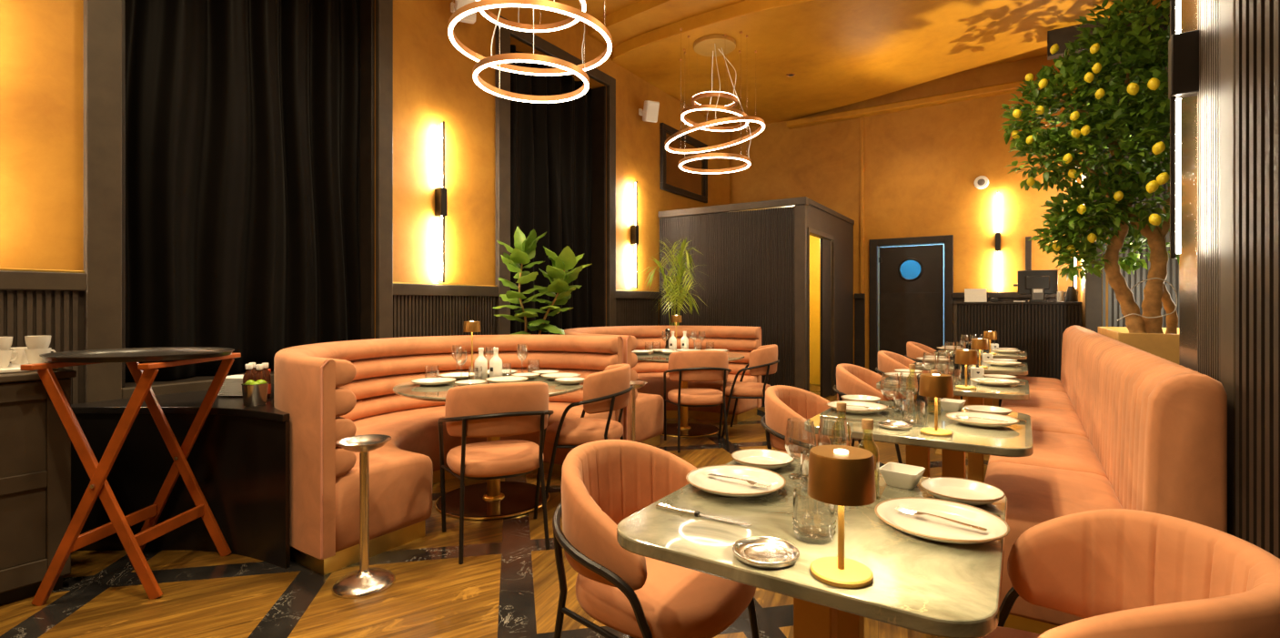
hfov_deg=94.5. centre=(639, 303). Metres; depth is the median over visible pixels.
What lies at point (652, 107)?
grille
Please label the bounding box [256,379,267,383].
lime
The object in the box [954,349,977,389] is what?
table lamp
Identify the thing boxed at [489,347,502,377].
water bottle
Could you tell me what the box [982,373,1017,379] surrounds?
plate
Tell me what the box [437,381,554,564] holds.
dining chair
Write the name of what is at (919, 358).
dinner plate
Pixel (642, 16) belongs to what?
ceiling beam
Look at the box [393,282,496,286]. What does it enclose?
trim
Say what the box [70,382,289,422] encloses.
countertop
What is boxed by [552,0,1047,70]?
ceiling
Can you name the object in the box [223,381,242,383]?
square plate
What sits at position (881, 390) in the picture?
goblet
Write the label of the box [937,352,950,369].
goblet
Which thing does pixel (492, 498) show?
round table
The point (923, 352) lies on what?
goblet
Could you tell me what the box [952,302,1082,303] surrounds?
countertop
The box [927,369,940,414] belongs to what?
oil bottle
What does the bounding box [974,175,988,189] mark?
smoke detector
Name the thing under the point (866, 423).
oil bottle
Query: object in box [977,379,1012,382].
fork
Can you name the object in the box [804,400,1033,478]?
marble table
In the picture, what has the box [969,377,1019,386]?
dinner plate
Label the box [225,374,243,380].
square plate
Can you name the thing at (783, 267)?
vestibule
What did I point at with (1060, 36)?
trim
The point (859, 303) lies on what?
trim
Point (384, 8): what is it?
trim
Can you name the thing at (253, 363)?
sauce bottle
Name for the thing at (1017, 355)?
marble table
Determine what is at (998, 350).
dinner plate
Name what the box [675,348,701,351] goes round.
dinner plate
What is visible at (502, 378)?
dinner plate
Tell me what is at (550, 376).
dinner plate
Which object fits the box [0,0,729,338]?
wall
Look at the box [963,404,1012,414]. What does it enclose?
plate
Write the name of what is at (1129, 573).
dining chair
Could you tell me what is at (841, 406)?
oil bottle
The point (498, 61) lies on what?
pendant
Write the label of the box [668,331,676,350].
water bottle
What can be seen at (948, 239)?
trim
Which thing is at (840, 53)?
ceiling
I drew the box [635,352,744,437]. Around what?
round table
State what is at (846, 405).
fork
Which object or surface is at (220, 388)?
square plate
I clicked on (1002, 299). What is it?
trim
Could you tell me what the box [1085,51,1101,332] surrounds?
trim
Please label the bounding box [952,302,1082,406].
bar counter
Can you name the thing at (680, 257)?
palm plant
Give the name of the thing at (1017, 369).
marble table
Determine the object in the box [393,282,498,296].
trim
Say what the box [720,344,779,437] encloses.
dining chair
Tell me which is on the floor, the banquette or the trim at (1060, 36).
the banquette
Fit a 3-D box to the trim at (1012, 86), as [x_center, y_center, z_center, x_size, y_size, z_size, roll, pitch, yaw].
[3.977,-2.890,8.541,3.780,0.100,0.180,0,0,33]
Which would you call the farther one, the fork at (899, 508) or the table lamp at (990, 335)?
the table lamp at (990, 335)
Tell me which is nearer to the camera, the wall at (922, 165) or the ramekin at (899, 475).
the ramekin at (899, 475)
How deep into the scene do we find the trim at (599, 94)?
7.20 m
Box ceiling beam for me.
[587,0,744,48]
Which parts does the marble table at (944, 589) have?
leg, leg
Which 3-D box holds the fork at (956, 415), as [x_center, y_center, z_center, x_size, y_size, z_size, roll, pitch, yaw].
[1.455,0.490,2.522,0.193,0.009,0.025,0,0,38]
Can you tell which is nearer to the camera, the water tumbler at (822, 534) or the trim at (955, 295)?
the water tumbler at (822, 534)
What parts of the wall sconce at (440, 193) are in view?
rod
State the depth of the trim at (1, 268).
3.03 m
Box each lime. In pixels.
[244,379,253,384]
[249,381,260,384]
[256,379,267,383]
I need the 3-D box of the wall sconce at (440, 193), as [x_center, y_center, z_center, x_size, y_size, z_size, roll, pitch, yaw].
[-1.712,-0.875,5.091,0.087,1.380,0.064,0,0,33]
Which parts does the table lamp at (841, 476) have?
stem, lamp shade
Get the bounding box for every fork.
[707,473,772,487]
[846,404,879,409]
[894,505,987,532]
[955,414,1007,422]
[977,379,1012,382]
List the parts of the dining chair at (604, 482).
leg, rail, rail, leg, backrest, seat, leg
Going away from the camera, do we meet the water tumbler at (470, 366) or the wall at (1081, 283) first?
the water tumbler at (470, 366)
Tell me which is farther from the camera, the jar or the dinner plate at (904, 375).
the jar
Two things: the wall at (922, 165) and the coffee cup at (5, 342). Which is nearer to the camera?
the coffee cup at (5, 342)
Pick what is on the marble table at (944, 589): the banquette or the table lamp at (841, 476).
the table lamp at (841, 476)
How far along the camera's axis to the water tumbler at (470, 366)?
3.86 m
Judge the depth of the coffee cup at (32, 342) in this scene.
2.64 m
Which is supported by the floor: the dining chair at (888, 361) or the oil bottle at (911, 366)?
the dining chair at (888, 361)
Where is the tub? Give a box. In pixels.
[241,382,269,406]
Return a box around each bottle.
[242,363,254,382]
[248,362,256,374]
[253,363,265,381]
[261,362,271,398]
[473,347,487,380]
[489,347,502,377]
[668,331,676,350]
[680,331,688,348]
[831,402,851,445]
[856,418,879,497]
[906,363,915,404]
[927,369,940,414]
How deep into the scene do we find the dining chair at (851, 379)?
4.21 m
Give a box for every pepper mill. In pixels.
[665,328,670,348]
[915,370,927,406]
[952,353,961,376]
[960,363,969,379]
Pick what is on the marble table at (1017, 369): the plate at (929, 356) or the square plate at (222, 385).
the plate at (929, 356)
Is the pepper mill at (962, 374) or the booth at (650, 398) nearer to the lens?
the pepper mill at (962, 374)
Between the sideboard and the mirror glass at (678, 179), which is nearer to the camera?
the sideboard
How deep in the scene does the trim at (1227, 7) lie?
1.92 m
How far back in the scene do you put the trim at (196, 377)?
3.66 m
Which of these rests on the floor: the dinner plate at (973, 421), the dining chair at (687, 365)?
the dining chair at (687, 365)
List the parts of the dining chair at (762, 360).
leg, leg, seat, rail, backrest, rail, leg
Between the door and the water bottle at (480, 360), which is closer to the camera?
the water bottle at (480, 360)
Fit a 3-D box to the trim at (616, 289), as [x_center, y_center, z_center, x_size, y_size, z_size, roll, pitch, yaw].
[-0.036,-0.171,7.729,0.030,0.012,1.070,0,0,33]
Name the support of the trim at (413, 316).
attached to the wall at (42, 41)
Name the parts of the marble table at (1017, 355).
leg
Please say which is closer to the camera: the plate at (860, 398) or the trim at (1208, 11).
the trim at (1208, 11)
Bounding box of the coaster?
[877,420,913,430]
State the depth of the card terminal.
7.22 m
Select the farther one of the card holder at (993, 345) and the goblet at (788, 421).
the card holder at (993, 345)
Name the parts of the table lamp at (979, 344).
stem, lamp shade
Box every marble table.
[616,457,1007,637]
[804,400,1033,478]
[876,374,1029,482]
[912,358,1028,461]
[933,348,1027,406]
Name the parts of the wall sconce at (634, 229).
rod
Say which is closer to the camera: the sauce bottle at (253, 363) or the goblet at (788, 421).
the goblet at (788, 421)
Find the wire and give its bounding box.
[1117,277,1177,320]
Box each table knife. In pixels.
[655,503,751,525]
[819,414,878,422]
[883,380,911,382]
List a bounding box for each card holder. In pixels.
[970,360,984,377]
[982,349,992,361]
[990,339,998,349]
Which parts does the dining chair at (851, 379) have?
rail, leg, backrest, leg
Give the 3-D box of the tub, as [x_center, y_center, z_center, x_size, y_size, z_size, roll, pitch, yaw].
[-2.000,0.469,3.073,0.122,0.113,0.122,0,0,33]
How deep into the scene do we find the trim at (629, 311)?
7.71 m
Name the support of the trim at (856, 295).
attached to the wall at (922, 165)
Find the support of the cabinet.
on the floor
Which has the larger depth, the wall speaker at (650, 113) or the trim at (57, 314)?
the wall speaker at (650, 113)
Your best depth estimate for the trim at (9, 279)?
3.02 m
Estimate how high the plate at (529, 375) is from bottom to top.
0.029 m
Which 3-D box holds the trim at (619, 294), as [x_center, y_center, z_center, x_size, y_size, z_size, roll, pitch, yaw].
[-0.027,-0.117,7.723,0.050,0.095,1.110,0,0,33]
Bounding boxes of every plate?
[217,393,242,396]
[218,392,242,394]
[219,390,241,393]
[220,388,241,391]
[221,384,241,387]
[221,386,241,389]
[222,382,241,385]
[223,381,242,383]
[224,379,242,382]
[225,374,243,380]
[411,377,455,385]
[439,372,473,380]
[453,379,486,385]
[485,375,528,382]
[487,368,517,375]
[511,372,540,379]
[532,369,559,376]
[540,372,580,380]
[554,376,584,384]
[631,349,653,353]
[648,348,674,352]
[661,350,676,354]
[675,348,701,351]
[685,464,786,497]
[702,348,728,351]
[731,448,794,470]
[732,535,799,568]
[826,400,887,413]
[841,394,881,402]
[874,496,1009,544]
[884,372,919,380]
[893,368,923,372]
[916,356,949,362]
[919,476,1005,505]
[924,354,947,357]
[937,346,964,351]
[945,411,1019,427]
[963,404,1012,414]
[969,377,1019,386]
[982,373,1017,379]
[983,360,1021,366]
[990,348,1020,352]
[990,358,1017,361]
[997,347,1017,349]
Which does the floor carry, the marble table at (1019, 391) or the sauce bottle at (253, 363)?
the marble table at (1019, 391)
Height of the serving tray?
0.028 m
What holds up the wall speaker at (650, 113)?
attached to the wall at (42, 41)
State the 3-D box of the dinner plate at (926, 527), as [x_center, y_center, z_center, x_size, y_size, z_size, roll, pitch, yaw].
[0.676,0.495,1.337,0.272,0.029,0.272,0,0,33]
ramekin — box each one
[879,462,925,489]
[938,398,966,411]
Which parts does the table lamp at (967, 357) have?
stem, lamp shade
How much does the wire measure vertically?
0.330 m
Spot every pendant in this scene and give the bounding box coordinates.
[447,0,612,102]
[664,28,765,173]
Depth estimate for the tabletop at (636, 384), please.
4.57 m
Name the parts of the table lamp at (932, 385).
stem, lamp shade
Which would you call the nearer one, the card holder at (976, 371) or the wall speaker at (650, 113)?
the card holder at (976, 371)
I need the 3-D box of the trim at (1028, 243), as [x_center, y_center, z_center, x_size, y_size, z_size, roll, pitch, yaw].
[5.147,-0.525,7.836,0.070,0.730,0.050,0,0,33]
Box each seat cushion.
[984,461,1122,625]
[987,430,1108,478]
[1000,389,1076,413]
[1002,404,1088,438]
[1015,375,1067,393]
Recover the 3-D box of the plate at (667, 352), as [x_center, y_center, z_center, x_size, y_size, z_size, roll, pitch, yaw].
[0.310,0.495,5.996,0.195,0.029,0.195,0,0,33]
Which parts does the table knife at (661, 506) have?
handle, blade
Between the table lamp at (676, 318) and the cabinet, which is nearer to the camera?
the cabinet
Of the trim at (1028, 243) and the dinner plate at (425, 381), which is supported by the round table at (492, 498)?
the dinner plate at (425, 381)
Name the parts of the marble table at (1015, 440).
leg, leg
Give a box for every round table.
[393,372,584,519]
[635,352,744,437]
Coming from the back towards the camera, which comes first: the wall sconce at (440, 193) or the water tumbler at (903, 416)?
the wall sconce at (440, 193)
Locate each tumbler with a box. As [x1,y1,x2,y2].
[424,364,439,377]
[468,365,483,379]
[527,359,539,372]
[792,485,836,544]
[799,449,807,491]
[893,389,914,413]
[902,400,925,426]
[945,368,960,385]
[1057,291,1063,302]
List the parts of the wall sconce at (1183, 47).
rod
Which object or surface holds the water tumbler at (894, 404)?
on the marble table at (1015, 440)
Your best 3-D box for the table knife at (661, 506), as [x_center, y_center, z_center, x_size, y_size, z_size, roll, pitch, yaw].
[0.148,0.505,1.417,0.247,0.010,0.019,0,0,32]
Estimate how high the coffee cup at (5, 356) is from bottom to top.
0.075 m
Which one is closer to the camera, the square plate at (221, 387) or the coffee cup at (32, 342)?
the coffee cup at (32, 342)
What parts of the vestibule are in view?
slat panel, panel, rail, corner post, door frame, door, panel, rail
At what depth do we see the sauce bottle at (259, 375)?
3.21 m
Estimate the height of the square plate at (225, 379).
0.014 m
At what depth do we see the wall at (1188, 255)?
2.48 m
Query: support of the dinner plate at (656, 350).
on the round table at (688, 428)
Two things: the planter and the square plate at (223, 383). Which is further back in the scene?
the planter
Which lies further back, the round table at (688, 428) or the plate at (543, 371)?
the round table at (688, 428)
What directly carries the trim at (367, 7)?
attached to the wall at (42, 41)
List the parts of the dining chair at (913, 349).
rail, backrest, seat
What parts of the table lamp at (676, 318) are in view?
lamp shade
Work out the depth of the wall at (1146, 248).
6.17 m
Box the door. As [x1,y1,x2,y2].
[878,244,943,355]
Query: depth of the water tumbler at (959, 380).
3.69 m
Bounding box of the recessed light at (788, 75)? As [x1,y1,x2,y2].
[786,73,795,77]
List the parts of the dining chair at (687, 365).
leg, leg, seat, rail, backrest, leg, leg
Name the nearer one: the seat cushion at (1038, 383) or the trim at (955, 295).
the seat cushion at (1038, 383)
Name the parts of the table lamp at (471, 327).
lamp shade, stem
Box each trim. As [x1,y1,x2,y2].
[0,267,84,272]
[0,270,86,291]
[0,289,83,403]
[83,0,121,403]
[121,0,374,387]
[121,373,273,398]
[123,370,273,387]
[375,0,393,338]
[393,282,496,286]
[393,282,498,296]
[393,294,495,337]
[494,15,510,334]
[510,29,609,86]
[591,85,605,326]
[606,75,615,326]
[615,289,659,292]
[615,290,661,298]
[615,298,658,325]
[786,78,1062,129]
[854,292,865,298]
[854,298,865,367]
[859,116,864,292]
[868,234,953,372]
[952,291,1078,298]
[953,297,1078,302]
[1025,236,1031,270]
[1047,6,1169,60]
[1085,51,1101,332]
[1102,50,1179,327]
[1197,0,1219,381]
[1219,0,1235,535]
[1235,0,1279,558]
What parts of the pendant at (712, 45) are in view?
power cord, power cord, power cord, power cord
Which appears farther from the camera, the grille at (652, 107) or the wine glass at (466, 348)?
the grille at (652, 107)
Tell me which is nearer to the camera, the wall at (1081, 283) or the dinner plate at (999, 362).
the dinner plate at (999, 362)
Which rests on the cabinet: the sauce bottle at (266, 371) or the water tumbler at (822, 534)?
the sauce bottle at (266, 371)
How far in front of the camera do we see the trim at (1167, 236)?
6.17 m
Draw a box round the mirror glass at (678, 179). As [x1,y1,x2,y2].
[665,131,703,195]
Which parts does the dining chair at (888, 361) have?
rail, backrest, seat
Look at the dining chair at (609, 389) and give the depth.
3.63 m
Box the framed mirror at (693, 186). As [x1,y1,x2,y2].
[659,122,707,202]
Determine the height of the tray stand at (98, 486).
1.018 m
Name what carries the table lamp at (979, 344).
on the marble table at (1017, 369)
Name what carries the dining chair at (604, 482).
on the floor
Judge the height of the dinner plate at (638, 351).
0.029 m
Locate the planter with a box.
[1098,326,1179,364]
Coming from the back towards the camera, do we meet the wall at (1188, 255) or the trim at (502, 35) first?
the trim at (502, 35)
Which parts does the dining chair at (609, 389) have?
leg, rail, leg, seat, rail, backrest, leg, leg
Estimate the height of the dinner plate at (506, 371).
0.029 m
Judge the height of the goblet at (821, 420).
0.168 m
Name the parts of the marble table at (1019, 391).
leg, leg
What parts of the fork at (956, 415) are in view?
handle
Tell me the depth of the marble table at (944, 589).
1.23 m
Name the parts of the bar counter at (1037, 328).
corner post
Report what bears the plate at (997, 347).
on the marble table at (1017, 355)
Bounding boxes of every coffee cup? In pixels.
[0,336,13,350]
[0,349,18,367]
[10,346,28,364]
[24,335,51,349]
[24,347,55,363]
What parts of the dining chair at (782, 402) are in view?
leg, rail, backrest, leg, seat, leg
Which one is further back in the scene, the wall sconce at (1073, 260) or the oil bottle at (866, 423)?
the wall sconce at (1073, 260)
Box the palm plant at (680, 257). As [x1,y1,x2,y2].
[643,237,705,325]
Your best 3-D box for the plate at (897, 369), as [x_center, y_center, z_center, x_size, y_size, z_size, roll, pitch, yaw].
[1.944,0.495,4.284,0.195,0.029,0.195,0,0,33]
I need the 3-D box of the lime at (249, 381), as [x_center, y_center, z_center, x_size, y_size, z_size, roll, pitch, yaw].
[-2.028,0.417,3.076,0.044,0.046,0.052,0,0,-31]
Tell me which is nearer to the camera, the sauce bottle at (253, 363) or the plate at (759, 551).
the plate at (759, 551)
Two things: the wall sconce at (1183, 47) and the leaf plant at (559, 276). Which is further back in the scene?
the leaf plant at (559, 276)
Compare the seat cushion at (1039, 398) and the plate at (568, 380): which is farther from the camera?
the seat cushion at (1039, 398)
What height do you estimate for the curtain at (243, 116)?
3.100 m
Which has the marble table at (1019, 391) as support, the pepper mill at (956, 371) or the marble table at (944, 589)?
the pepper mill at (956, 371)
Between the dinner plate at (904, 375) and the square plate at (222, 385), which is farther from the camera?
the dinner plate at (904, 375)
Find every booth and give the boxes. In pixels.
[273,334,623,574]
[560,325,761,446]
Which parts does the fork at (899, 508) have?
handle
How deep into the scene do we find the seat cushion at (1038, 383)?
5.87 m
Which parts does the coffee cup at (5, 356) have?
handle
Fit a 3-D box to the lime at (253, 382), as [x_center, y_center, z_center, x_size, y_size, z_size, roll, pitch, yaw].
[-1.986,0.421,3.046,0.054,0.044,0.044,0,0,38]
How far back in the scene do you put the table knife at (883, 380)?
3.85 m
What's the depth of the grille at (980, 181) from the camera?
8.10 m
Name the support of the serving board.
on the sideboard
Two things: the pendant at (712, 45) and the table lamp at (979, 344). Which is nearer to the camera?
the table lamp at (979, 344)
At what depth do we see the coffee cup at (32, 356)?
2.63 m
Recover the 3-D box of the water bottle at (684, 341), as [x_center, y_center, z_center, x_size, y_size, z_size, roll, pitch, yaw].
[0.483,0.402,6.390,0.086,0.216,0.087,0,0,33]
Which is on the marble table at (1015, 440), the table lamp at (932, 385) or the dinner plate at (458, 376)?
the table lamp at (932, 385)
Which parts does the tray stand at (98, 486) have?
rail, leg, leg, leg, leg, rail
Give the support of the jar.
on the bar counter at (1037, 328)
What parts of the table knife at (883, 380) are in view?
handle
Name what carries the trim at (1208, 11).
attached to the wall at (1188, 255)
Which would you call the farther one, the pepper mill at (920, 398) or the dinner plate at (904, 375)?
the dinner plate at (904, 375)
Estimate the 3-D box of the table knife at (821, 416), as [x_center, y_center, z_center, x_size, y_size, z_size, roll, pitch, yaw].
[0.917,0.505,2.603,0.247,0.010,0.019,0,0,31]
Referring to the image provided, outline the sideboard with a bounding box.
[0,367,76,605]
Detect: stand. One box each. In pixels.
[20,352,241,605]
[332,433,395,598]
[630,380,646,441]
[964,288,987,302]
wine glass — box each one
[454,348,467,364]
[516,345,527,372]
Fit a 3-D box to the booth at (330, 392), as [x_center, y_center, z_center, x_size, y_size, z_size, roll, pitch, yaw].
[-1.368,0.758,4.087,1.376,1.004,2.430,0,0,33]
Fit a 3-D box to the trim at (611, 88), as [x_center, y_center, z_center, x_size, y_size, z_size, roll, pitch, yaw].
[-0.352,-0.750,7.218,0.055,4.020,0.130,0,0,33]
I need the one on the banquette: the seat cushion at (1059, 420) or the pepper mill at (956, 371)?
the seat cushion at (1059, 420)
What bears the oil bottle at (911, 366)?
on the marble table at (1015, 440)
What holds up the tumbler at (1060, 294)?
on the bar counter at (1037, 328)
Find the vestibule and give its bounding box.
[658,196,854,404]
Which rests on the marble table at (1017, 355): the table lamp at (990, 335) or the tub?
the table lamp at (990, 335)
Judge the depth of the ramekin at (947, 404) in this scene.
2.81 m
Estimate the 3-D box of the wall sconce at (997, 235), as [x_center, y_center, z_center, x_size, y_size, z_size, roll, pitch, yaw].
[4.847,-0.840,8.008,0.064,1.380,0.087,0,0,33]
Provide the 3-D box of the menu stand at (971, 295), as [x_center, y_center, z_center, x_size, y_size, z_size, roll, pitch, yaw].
[4.191,-0.107,7.392,0.240,0.164,0.074,0,0,23]
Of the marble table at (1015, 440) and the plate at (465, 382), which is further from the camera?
the plate at (465, 382)
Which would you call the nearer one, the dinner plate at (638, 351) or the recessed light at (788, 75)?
the dinner plate at (638, 351)
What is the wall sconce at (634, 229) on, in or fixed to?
attached to the wall at (42, 41)
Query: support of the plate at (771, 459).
on the marble table at (944, 589)
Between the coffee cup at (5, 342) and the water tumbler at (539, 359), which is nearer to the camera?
the coffee cup at (5, 342)
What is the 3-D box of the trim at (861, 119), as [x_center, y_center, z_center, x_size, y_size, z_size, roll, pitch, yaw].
[3.375,-1.500,8.991,0.050,2.680,0.040,0,0,33]
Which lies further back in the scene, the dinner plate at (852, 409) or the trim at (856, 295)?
the trim at (856, 295)
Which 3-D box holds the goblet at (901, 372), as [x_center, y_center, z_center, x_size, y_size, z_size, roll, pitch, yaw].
[1.331,0.426,2.933,0.090,0.168,0.089,0,0,33]
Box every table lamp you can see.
[463,321,480,372]
[670,314,682,339]
[806,444,876,588]
[918,372,953,436]
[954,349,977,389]
[970,338,988,368]
[983,331,997,354]
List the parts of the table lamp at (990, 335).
lamp shade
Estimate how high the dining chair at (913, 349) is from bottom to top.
0.817 m
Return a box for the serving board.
[0,362,58,373]
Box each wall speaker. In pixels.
[450,0,476,23]
[638,100,659,122]
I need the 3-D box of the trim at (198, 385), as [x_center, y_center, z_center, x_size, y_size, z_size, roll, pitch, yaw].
[-2.471,0.525,3.950,0.055,0.110,1.560,0,0,33]
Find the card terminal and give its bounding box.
[990,297,997,302]
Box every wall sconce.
[434,120,447,282]
[630,181,638,288]
[995,190,1000,292]
[1072,234,1081,287]
[1168,0,1199,258]
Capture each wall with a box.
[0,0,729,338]
[729,55,1077,369]
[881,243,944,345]
[1077,104,1108,327]
[1111,42,1178,327]
[1179,0,1197,371]
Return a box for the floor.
[0,383,988,637]
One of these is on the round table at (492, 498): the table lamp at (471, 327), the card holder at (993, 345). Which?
the table lamp at (471, 327)
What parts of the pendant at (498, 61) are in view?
power cord, power cord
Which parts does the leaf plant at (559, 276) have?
stem, stem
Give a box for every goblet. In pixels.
[784,417,816,480]
[817,416,848,445]
[880,372,899,408]
[898,372,917,407]
[922,352,937,369]
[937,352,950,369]
[944,342,955,361]
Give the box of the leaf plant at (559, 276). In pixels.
[492,226,591,334]
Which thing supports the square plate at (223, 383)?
on the square plate at (222, 385)
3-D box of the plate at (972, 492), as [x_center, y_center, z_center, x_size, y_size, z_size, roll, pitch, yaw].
[0.840,0.495,1.547,0.195,0.029,0.195,0,0,33]
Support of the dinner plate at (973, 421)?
on the marble table at (1015, 440)
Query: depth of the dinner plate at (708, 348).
6.30 m
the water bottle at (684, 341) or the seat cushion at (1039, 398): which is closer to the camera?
the seat cushion at (1039, 398)
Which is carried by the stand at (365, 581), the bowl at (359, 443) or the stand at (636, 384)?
the bowl at (359, 443)
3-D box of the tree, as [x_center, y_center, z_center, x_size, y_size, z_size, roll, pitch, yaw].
[3.926,-1.123,4.963,1.370,2.804,2.028,0,0,41]
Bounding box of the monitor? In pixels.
[1013,269,1058,302]
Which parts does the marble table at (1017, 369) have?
plate, leg, leg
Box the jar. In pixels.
[1065,286,1078,302]
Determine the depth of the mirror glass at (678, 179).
8.76 m
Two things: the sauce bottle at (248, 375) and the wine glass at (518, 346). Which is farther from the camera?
the wine glass at (518, 346)
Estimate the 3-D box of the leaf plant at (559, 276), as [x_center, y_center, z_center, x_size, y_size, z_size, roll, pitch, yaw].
[-0.909,0.281,5.372,0.879,1.957,0.610,0,0,11]
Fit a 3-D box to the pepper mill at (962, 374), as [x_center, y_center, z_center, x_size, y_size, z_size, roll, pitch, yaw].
[2.222,0.423,4.042,0.058,0.174,0.058,0,0,33]
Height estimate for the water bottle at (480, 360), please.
0.216 m
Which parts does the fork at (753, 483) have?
handle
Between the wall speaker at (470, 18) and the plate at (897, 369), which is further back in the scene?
the wall speaker at (470, 18)
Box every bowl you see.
[336,433,391,452]
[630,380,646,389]
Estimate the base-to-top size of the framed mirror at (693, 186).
0.920 m
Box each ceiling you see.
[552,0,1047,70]
[611,0,1165,128]
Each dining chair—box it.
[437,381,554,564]
[542,363,633,508]
[552,439,759,637]
[663,350,731,452]
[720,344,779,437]
[760,384,877,469]
[832,362,903,463]
[875,350,941,402]
[904,341,952,374]
[978,508,1279,637]
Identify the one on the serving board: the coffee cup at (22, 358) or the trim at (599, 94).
the coffee cup at (22, 358)
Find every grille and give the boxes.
[458,0,474,20]
[646,101,658,120]
[977,178,985,185]
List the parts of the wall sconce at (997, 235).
rod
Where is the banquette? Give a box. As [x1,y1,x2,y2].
[984,324,1227,634]
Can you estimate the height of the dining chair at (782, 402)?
0.817 m
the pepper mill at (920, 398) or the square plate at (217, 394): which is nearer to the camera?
the pepper mill at (920, 398)
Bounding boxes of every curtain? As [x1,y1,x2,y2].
[125,0,361,381]
[510,44,592,334]
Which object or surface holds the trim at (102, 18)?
attached to the wall at (42, 41)
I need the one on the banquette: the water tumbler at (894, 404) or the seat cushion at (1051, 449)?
the seat cushion at (1051, 449)
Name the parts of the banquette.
panel, panel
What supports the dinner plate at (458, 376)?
on the round table at (492, 498)
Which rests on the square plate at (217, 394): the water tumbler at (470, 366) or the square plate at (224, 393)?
the square plate at (224, 393)
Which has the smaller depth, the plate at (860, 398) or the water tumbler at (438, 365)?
the plate at (860, 398)
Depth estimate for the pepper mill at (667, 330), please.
6.46 m
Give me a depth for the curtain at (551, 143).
6.59 m
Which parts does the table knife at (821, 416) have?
handle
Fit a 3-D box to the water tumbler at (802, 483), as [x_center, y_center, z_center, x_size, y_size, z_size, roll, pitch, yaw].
[0.486,0.460,1.622,0.091,0.100,0.091,0,0,10]
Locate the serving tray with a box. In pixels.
[39,346,234,362]
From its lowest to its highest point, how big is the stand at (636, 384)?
0.650 m
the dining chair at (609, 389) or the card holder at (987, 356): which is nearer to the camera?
the dining chair at (609, 389)
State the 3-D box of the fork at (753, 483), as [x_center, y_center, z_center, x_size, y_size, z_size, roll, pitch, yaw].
[0.273,0.490,1.646,0.193,0.009,0.025,0,0,39]
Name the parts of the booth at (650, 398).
seat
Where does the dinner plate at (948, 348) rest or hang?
on the marble table at (1017, 355)
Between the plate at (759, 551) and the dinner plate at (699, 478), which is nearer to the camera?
the plate at (759, 551)
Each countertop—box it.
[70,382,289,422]
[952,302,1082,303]
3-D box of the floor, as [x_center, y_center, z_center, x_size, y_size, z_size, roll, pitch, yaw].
[1.531,1.310,5.026,6.900,0.100,15.900,0,0,33]
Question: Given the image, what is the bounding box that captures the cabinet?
[70,382,290,568]
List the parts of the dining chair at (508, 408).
leg, rail, leg, seat, rail, backrest, leg, leg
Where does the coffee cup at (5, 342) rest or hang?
on the coffee cup at (5, 356)
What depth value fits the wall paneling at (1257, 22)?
1.66 m
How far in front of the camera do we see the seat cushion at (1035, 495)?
2.41 m
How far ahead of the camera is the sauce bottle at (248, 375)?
3.23 m
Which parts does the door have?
porthole pane, kick plate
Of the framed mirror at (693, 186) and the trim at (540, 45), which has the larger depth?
the framed mirror at (693, 186)
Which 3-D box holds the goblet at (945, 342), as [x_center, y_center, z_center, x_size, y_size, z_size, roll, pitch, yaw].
[2.784,0.426,5.316,0.090,0.168,0.089,0,0,33]
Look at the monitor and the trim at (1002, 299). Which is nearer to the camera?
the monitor
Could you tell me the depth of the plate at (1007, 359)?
5.17 m
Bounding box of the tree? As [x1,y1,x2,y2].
[999,0,1179,333]

